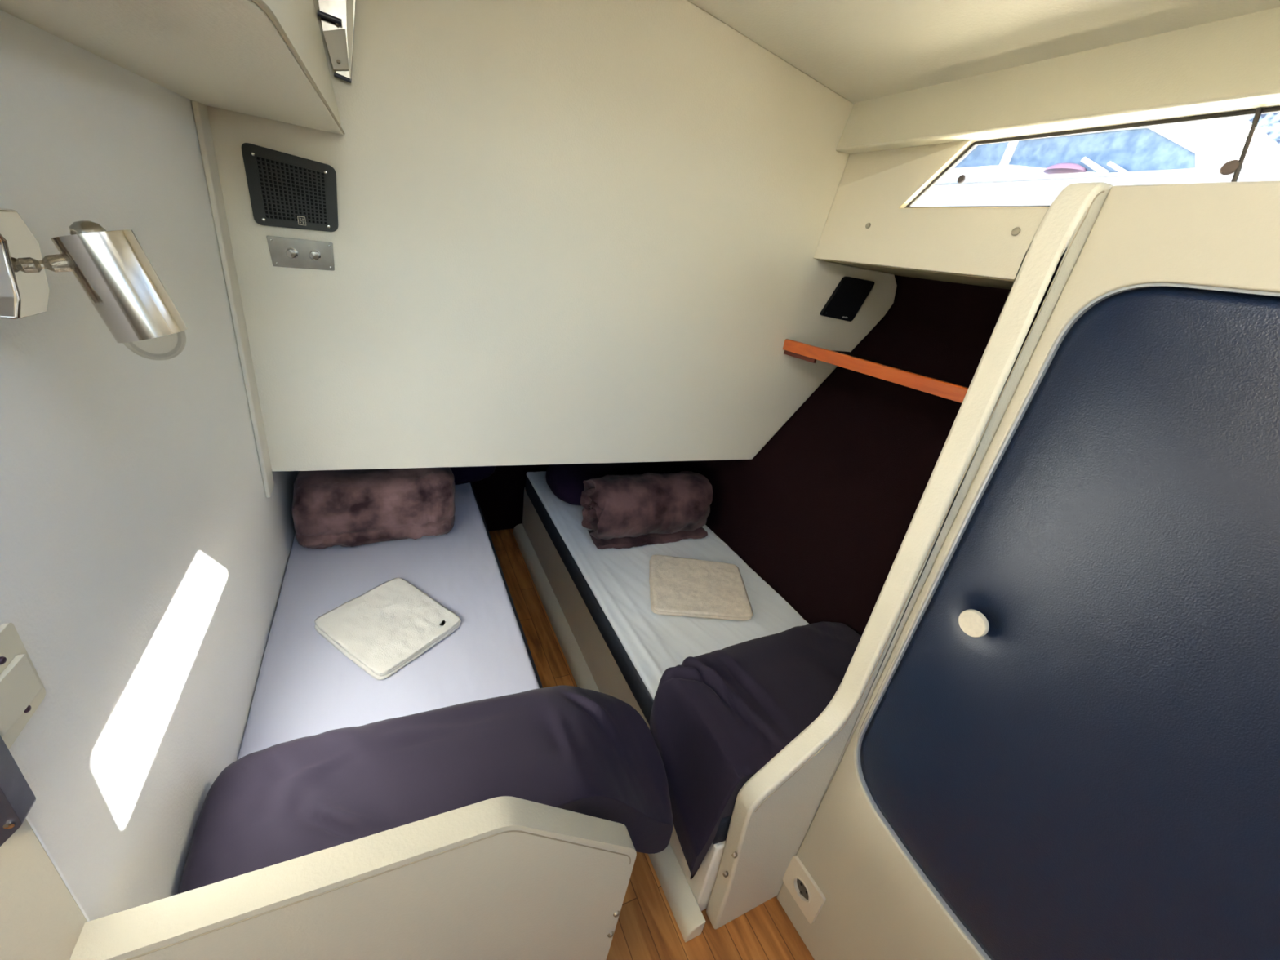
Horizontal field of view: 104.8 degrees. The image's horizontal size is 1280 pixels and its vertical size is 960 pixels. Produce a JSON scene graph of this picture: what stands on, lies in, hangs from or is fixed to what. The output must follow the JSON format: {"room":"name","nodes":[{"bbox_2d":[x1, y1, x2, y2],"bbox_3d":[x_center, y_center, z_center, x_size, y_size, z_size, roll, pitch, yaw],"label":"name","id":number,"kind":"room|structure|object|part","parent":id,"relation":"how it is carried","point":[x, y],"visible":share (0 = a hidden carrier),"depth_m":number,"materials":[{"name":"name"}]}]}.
{"room":"boat cabin","nodes":[
{"label":"boat cabin","id":0,"kind":"room"},
{"bbox_2d":[0,817,87,959],"bbox_3d":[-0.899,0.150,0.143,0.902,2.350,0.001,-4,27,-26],"label":"cabinet","id":1,"kind":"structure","parent":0,"point":[41,919],"depth_m":0.46,"materials":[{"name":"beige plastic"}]},
{"bbox_2d":[0,735,35,846],"bbox_3d":[-0.521,0.230,0.369,0.059,0.150,0.030,-4,27,-26],"label":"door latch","id":2,"kind":"structure","parent":1,"relation":"in","point":[17,798],"depth_m":0.39,"materials":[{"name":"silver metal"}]},
{"bbox_2d":[0,9,298,921],"bbox_3d":[-0.935,-0.280,1.129,0.043,2.300,1.970,-4,27,-26],"label":"wall","id":3,"kind":"structure","parent":0,"point":[144,552],"depth_m":0.60,"materials":[{"name":"white paint"}]},
{"bbox_2d":[0,622,45,749],"bbox_3d":[-0.514,0.169,0.402,0.011,0.085,0.065,-4,27,-26],"label":"light switch","id":4,"kind":"object","parent":3,"relation":"attached to","point":[22,691],"visible":1,"depth_m":0.41,"materials":[{"name":"beige plastic"}]},
{"bbox_2d":[0,208,187,342],"bbox_3d":[-0.489,-0.166,0.435,0.124,0.119,0.074,-4,27,-26],"label":"reading lamp","id":5,"kind":"object","parent":3,"relation":"attached to","point":[113,268],"visible":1,"depth_m":0.42,"materials":[{"name":"silver metal"}]},
{"bbox_3d":[-0.528,-0.179,0.405,0.030,0.082,0.071,-4,27,-26],"label":"plate","id":6,"kind":"part","parent":5,"relation":"part of","materials":[{"name":"silver metal"}]},
{"bbox_3d":[-0.499,-0.183,0.416,0.014,0.019,0.045,29,31,37],"label":"swivel arm","id":7,"kind":"part","parent":5,"relation":"part of","materials":[{"name":"silver metal"}]},
{"bbox_3d":[-0.470,-0.176,0.450,0.075,0.099,0.056,-4,27,-26],"label":"lamp shade","id":8,"kind":"part","parent":5,"relation":"part of","materials":[{"name":"silver metal"}]},
{"bbox_2d":[0,0,345,135],"bbox_3d":[-0.491,-0.725,0.500,0.243,0.543,1.046,-4,27,-26],"label":"locker","id":9,"kind":"object","parent":3,"relation":"attached to","point":[264,59],"visible":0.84,"depth_m":0.49,"materials":[{"name":"beige plastic"}]},
{"bbox_2d":[191,100,274,497],"bbox_3d":[-0.902,-0.360,1.109,0.010,0.870,0.070,-4,27,-26],"label":"trim","id":10,"kind":"structure","parent":3,"relation":"attached to","point":[201,117],"depth_m":1.06,"materials":[{"name":"white plastic"}]},
{"bbox_3d":[-1.091,-0.439,1.420,0.042,2.300,1.236,-4,27,-26],"label":"panel","id":11,"kind":"part","parent":3,"relation":"part of","materials":[{"name":"white plastic"}]},
{"bbox_2d":[471,464,550,530],"bbox_3d":[-0.250,-0.477,2.649,2.640,1.600,0.040,-4,27,-26],"label":"wall","id":12,"kind":"structure","parent":0,"point":[500,495],"depth_m":2.67,"materials":[{"name":"black carpet"}]},
{"bbox_2d":[206,0,897,471],"bbox_3d":[0.066,-0.681,1.511,2.132,1.387,0.030,-4,27,-26],"label":"wall","id":13,"kind":"structure","parent":0,"point":[568,232],"depth_m":1.34,"materials":[{"name":"beige plastic"}]},
{"bbox_2d":[241,142,337,231],"bbox_3d":[-0.754,-0.628,1.076,0.164,0.151,0.014,-4,27,-26],"label":"speaker","id":14,"kind":"object","parent":13,"relation":"attached to","point":[286,190],"visible":1,"depth_m":1.07},
{"bbox_2d":[255,155,327,224],"bbox_3d":[-0.753,-0.625,1.075,0.124,0.118,0.002,-4,27,-26],"label":"grille","id":15,"kind":"object","parent":14,"relation":"attached to","point":[290,189],"depth_m":1.07,"materials":[{"name":"black plastic"}]},
{"bbox_2d":[266,235,334,271],"bbox_3d":[-0.770,-0.513,1.122,0.126,0.066,0.027,-4,27,-26],"label":"control plate","id":16,"kind":"object","parent":13,"relation":"attached to","point":[287,252],"visible":1,"depth_m":1.13,"materials":[{"name":"metal"}]},
{"bbox_3d":[-0.787,-0.511,1.113,0.022,0.022,0.025,-4,27,-26],"label":"knob","id":17,"kind":"part","parent":16,"relation":"part of","materials":[{"name":"silver metal"}]},
{"bbox_3d":[-0.747,-0.515,1.132,0.022,0.022,0.025,-4,27,-26],"label":"knob","id":18,"kind":"part","parent":16,"relation":"part of","materials":[{"name":"silver metal"}]},
{"bbox_2d":[317,0,355,83],"bbox_3d":[-0.601,-0.924,0.989,0.079,0.205,0.024,-4,27,-26],"label":"bracket","id":19,"kind":"object","parent":13,"relation":"attached to","point":[337,16],"visible":1,"depth_m":0.99,"materials":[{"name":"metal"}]},
{"bbox_3d":[-0.582,-0.924,0.996,0.022,0.199,0.012,-4,27,-26],"label":"rail","id":20,"kind":"part","parent":19,"relation":"part of","materials":[{"name":"silver metal"}]},
{"bbox_2d":[819,276,874,321],"bbox_3d":[0.784,-0.682,1.863,0.219,0.153,0.016,-4,27,-26],"label":"speaker","id":21,"kind":"object","parent":13,"relation":"attached to","point":[849,295],"visible":1,"depth_m":1.85},
{"bbox_2d":[488,528,814,959],"bbox_3d":[0.008,1.255,0.939,3.100,0.030,4.800,-4,27,-26],"label":"floor","id":22,"kind":"structure","parent":0,"point":[646,928],"depth_m":1.26,"materials":[{"name":"laminate"}]},
{"bbox_2d":[69,795,636,959],"bbox_3d":[-0.318,0.800,0.777,0.624,0.828,0.046,-4,27,-26],"label":"footboard","id":23,"kind":"object","parent":22,"relation":"on","point":[504,877],"visible":1,"depth_m":0.63,"materials":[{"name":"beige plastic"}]},
{"bbox_2d":[513,486,725,942],"bbox_3d":[0.050,0.564,2.076,0.732,0.288,1.928,-4,27,-26],"label":"bed base","id":24,"kind":"object","parent":22,"relation":"on","point":[591,663],"visible":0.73,"depth_m":1.83,"materials":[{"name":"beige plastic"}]},
{"bbox_2d":[524,471,808,844],"bbox_3d":[0.098,0.380,1.997,0.696,0.119,1.837,-4,27,-26],"label":"mattress","id":25,"kind":"object","parent":24,"relation":"on","point":[613,584],"visible":0.34,"depth_m":1.76,"materials":[{"name":"white fabric"}]},
{"bbox_2d":[546,462,655,506],"bbox_3d":[-0.178,-0.007,2.385,0.539,0.190,0.360,-4,27,-26],"label":"pillow","id":26,"kind":"object","parent":25,"relation":"on","point":[565,482],"visible":0.54,"depth_m":2.25,"materials":[{"name":"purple fabric"}]},
{"bbox_2d":[580,471,712,549],"bbox_3d":[0.043,0.105,2.111,0.583,0.265,0.270,-4,27,-26],"label":"pillow","id":27,"kind":"object","parent":25,"relation":"on","point":[627,511],"visible":1,"depth_m":2.01,"materials":[{"name":"fabric"}]},
{"bbox_2d":[648,554,753,620],"bbox_3d":[0.216,0.395,1.824,0.364,0.029,0.346,7,24,-4],"label":"towel","id":28,"kind":"object","parent":25,"relation":"on","point":[679,586],"visible":1,"depth_m":1.79,"materials":[{"name":"beige fabric"}]},
{"bbox_2d":[649,621,861,879],"bbox_3d":[0.393,0.669,1.389,0.736,0.370,0.370,-4,27,-26],"label":"duvet","id":29,"kind":"object","parent":25,"relation":"on","point":[717,717],"visible":0.66,"depth_m":1.22,"materials":[{"name":"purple fabric"}]},
{"bbox_2d":[706,182,1113,928],"bbox_3d":[0.376,0.366,0.946,0.264,1.672,0.050,-4,27,-26],"label":"post","id":30,"kind":"object","parent":22,"relation":"on","point":[775,810],"visible":1,"depth_m":0.90,"materials":[{"name":"beige plastic"}]},
{"bbox_2d":[776,180,1279,959],"bbox_3d":[1.106,0.791,0.275,0.476,1.672,2.016,-4,27,-26],"label":"locker","id":31,"kind":"object","parent":22,"relation":"on","point":[1066,746],"visible":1,"depth_m":0.66,"materials":[{"name":"beige plastic"}]},
{"bbox_2d":[782,854,826,924],"bbox_3d":[0.403,1.013,1.222,0.011,0.110,0.104,-5,28,-28],"label":"power socket","id":32,"kind":"object","parent":31,"relation":"attached to","point":[801,885],"visible":1,"depth_m":1.22,"materials":[{"name":"beige plastic"}]},
{"bbox_3d":[0.550,0.234,0.809,0.020,0.044,0.044,-4,27,-26],"label":"door knob","id":33,"kind":"part","parent":31,"relation":"part of","materials":[{"name":"beige plastic"}]},
{"bbox_3d":[-0.818,0.546,1.629,0.511,0.435,1.889,-4,27,-26],"label":"bed base","id":34,"kind":"object","parent":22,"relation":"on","visible":0},
{"bbox_2d":[237,482,542,759],"bbox_3d":[-0.734,0.308,1.515,0.587,0.111,1.838,-4,27,-26],"label":"mattress","id":35,"kind":"object","parent":34,"relation":"on","point":[305,686],"visible":0.4,"depth_m":1.22,"materials":[{"name":"white fabric"}]},
{"bbox_2d":[291,466,455,549],"bbox_3d":[-0.853,0.057,1.611,0.470,0.222,0.294,-4,27,-26],"label":"pillow","id":36,"kind":"object","parent":35,"relation":"on","point":[352,508],"visible":0.83,"depth_m":1.51,"materials":[{"name":"fabric"}]},
{"bbox_2d":[314,577,461,679],"bbox_3d":[-0.642,0.365,1.269,0.294,0.015,0.256,21,27,25],"label":"towel","id":37,"kind":"object","parent":35,"relation":"on","point":[383,629],"visible":1,"depth_m":1.25,"materials":[{"name":"white fabric"}]},
{"bbox_2d":[177,684,672,893],"bbox_3d":[-0.312,0.599,0.916,0.768,0.312,0.276,-4,27,-26],"label":"duvet","id":38,"kind":"object","parent":35,"relation":"on","point":[591,753],"visible":0.77,"depth_m":0.82,"materials":[{"name":"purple fabric"}]},
{"bbox_2d":[449,466,495,484],"bbox_3d":[-0.857,-0.083,1.985,0.514,0.166,0.345,-4,27,-26],"label":"pillow","id":39,"kind":"object","parent":35,"relation":"on","point":[462,475],"visible":0.1,"depth_m":1.92,"materials":[{"name":"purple fabric"}]},
{"bbox_2d":[643,275,1009,635],"bbox_3d":[1.331,0.489,1.100,0.700,1.600,4.600,-4,27,-26],"label":"wall","id":40,"kind":"structure","parent":0,"point":[824,512],"depth_m":1.78,"materials":[{"name":"black carpet"}]},
{"bbox_2d":[782,338,968,404],"bbox_3d":[1.036,-0.158,1.252,0.338,0.072,1.653,-4,27,-26],"label":"shelf","id":41,"kind":"object","parent":40,"relation":"attached to","point":[848,360],"visible":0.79,"depth_m":1.56,"materials":[{"name":"orange wood"}]},
{"bbox_2d":[817,258,1013,289],"bbox_3d":[1.488,-0.220,0.797,0.645,0.028,4.600,-4,27,-26],"label":"ceiling","id":42,"kind":"structure","parent":0,"point":[1002,283],"depth_m":1.55,"materials":[{"name":"brown"}]},
{"bbox_2d":[688,0,1279,105],"bbox_3d":[-0.168,-1.001,0.431,2.600,0.365,1.254,-4,27,-26],"label":"ceiling","id":43,"kind":"structure","parent":0,"point":[860,51],"depth_m":1.12,"materials":[{"name":"beige"}]},
{"bbox_2d":[813,103,1279,279],"bbox_3d":[1.232,-0.338,0.597,0.057,0.325,4.600,-4,27,-26],"label":"wall","id":44,"kind":"structure","parent":0,"point":[873,187],"depth_m":1.41,"materials":[{"name":"beige plastic"}]},
{"bbox_2d":[865,222,871,228],"bbox_3d":[0.712,-0.795,1.542,0.008,0.017,0.017,-4,27,-26],"label":"stud","id":45,"kind":"object","parent":44,"relation":"attached to","point":[868,225],"visible":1,"depth_m":1.54,"materials":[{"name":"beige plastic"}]},
{"bbox_2d":[1011,226,1020,235],"bbox_3d":[0.902,-0.597,1.185,0.008,0.019,0.019,-4,27,-26],"label":"stud","id":46,"kind":"object","parent":44,"relation":"attached to","point":[1015,231],"visible":1,"depth_m":1.18,"materials":[{"name":"beige plastic"}]},
{"bbox_2d":[835,6,1279,154],"bbox_3d":[1.466,-0.332,0.130,0.123,0.140,3.654,-4,27,-26],"label":"trim","id":47,"kind":"structure","parent":44,"relation":"attached to","point":[1234,62],"depth_m":1.02,"materials":[{"name":"beige plastic"}]},
{"bbox_2d":[898,102,1279,208],"bbox_3d":[1.301,-0.361,0.483,0.048,0.176,2.393,-4,27,-26],"label":"window","id":48,"kind":"structure","parent":44,"relation":"in","point":[1234,166],"depth_m":1.05,"materials":[{"name":"grey metal"}]},
{"label":"outside","id":49,"kind":"structure","parent":0,"visible":0},
{"bbox_3d":[54.293,-1.722,27.942,117.900,0.050,120.000,-4,27,-26],"label":"water","id":50,"kind":"object","parent":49,"visible":0},
{"bbox_2d":[911,115,1279,206],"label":"window","id":51,"kind":"structure","parent":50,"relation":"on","point":[1028,172],"depth_m":3.21,"materials":[{"name":"white"}]},
{"bbox_3d":[3.744,-1.037,1.490,0.024,0.024,12.100,-4,27,-26],"label":"rub rail","id":52,"kind":"part","parent":51,"relation":"part of","materials":[{"name":"grey"}]},
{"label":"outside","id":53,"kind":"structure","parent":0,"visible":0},
{"bbox_2d":[1242,111,1279,144],"bbox_3d":[25.338,-4.354,4.821,6.968,17.450,110.000,-4,27,-26],"label":"water","id":54,"kind":"structure","parent":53,"point":[1268,123],"depth_m":15.65,"materials":[{"name":"blue liquid"}]}
]}

